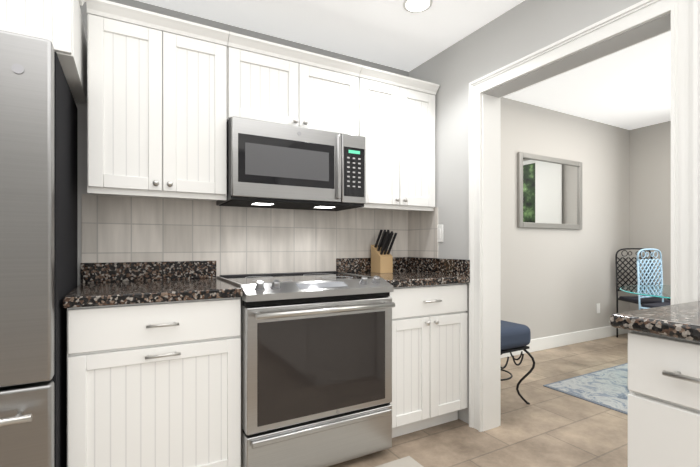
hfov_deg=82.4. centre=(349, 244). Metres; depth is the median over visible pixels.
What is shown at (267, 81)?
upper cabinet
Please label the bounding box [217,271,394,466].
range
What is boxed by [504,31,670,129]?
ceiling
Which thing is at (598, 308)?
wall outlet
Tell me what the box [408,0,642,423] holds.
wall
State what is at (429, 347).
base cabinet
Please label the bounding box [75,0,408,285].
wall
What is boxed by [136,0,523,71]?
ceiling
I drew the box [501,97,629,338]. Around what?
wall
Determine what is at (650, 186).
wall
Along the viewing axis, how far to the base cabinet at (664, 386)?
1.03 m
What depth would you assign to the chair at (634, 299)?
4.79 m
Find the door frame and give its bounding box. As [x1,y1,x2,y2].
[469,0,699,431]
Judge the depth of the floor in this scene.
2.37 m
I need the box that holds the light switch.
[437,225,442,241]
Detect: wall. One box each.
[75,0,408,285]
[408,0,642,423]
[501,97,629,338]
[630,121,670,310]
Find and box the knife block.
[371,230,396,272]
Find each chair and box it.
[615,248,670,337]
[637,248,670,309]
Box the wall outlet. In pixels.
[596,303,599,312]
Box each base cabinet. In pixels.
[63,261,242,466]
[336,257,469,437]
[628,333,699,466]
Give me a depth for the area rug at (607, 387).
3.08 m
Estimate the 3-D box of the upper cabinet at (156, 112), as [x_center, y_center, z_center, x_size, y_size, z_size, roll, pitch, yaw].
[-0.956,-0.653,2.019,0.602,0.843,0.349,0,0,-29]
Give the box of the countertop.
[610,301,699,344]
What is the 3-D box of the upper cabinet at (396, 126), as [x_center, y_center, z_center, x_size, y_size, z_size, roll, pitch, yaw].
[0.253,-0.653,2.689,0.601,0.843,0.349,0,0,-29]
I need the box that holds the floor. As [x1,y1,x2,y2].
[328,333,627,466]
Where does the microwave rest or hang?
attached to the upper cabinet at (267, 81)
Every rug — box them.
[376,456,422,466]
[543,363,628,414]
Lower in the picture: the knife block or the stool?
the stool
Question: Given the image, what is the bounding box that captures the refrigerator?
[0,30,76,466]
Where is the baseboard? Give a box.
[501,326,628,357]
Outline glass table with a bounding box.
[620,285,670,300]
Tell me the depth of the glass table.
3.21 m
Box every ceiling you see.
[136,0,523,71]
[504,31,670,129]
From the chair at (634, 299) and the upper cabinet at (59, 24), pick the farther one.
the chair at (634, 299)
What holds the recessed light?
in the ceiling at (392, 33)
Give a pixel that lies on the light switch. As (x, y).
(440, 233)
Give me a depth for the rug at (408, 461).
2.01 m
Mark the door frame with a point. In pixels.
(639, 22)
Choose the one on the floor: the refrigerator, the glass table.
the refrigerator
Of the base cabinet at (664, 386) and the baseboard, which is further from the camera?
the baseboard
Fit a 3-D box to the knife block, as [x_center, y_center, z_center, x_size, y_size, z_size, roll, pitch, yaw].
[0.236,0.042,2.725,0.100,0.294,0.194,0,0,-29]
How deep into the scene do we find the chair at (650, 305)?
4.20 m
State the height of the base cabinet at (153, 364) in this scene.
1.015 m
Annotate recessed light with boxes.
[403,0,432,12]
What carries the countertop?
on the base cabinet at (664, 386)
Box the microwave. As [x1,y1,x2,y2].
[216,116,365,210]
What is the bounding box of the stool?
[501,320,534,404]
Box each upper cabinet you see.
[0,0,87,103]
[86,0,228,200]
[227,31,361,134]
[358,65,439,210]

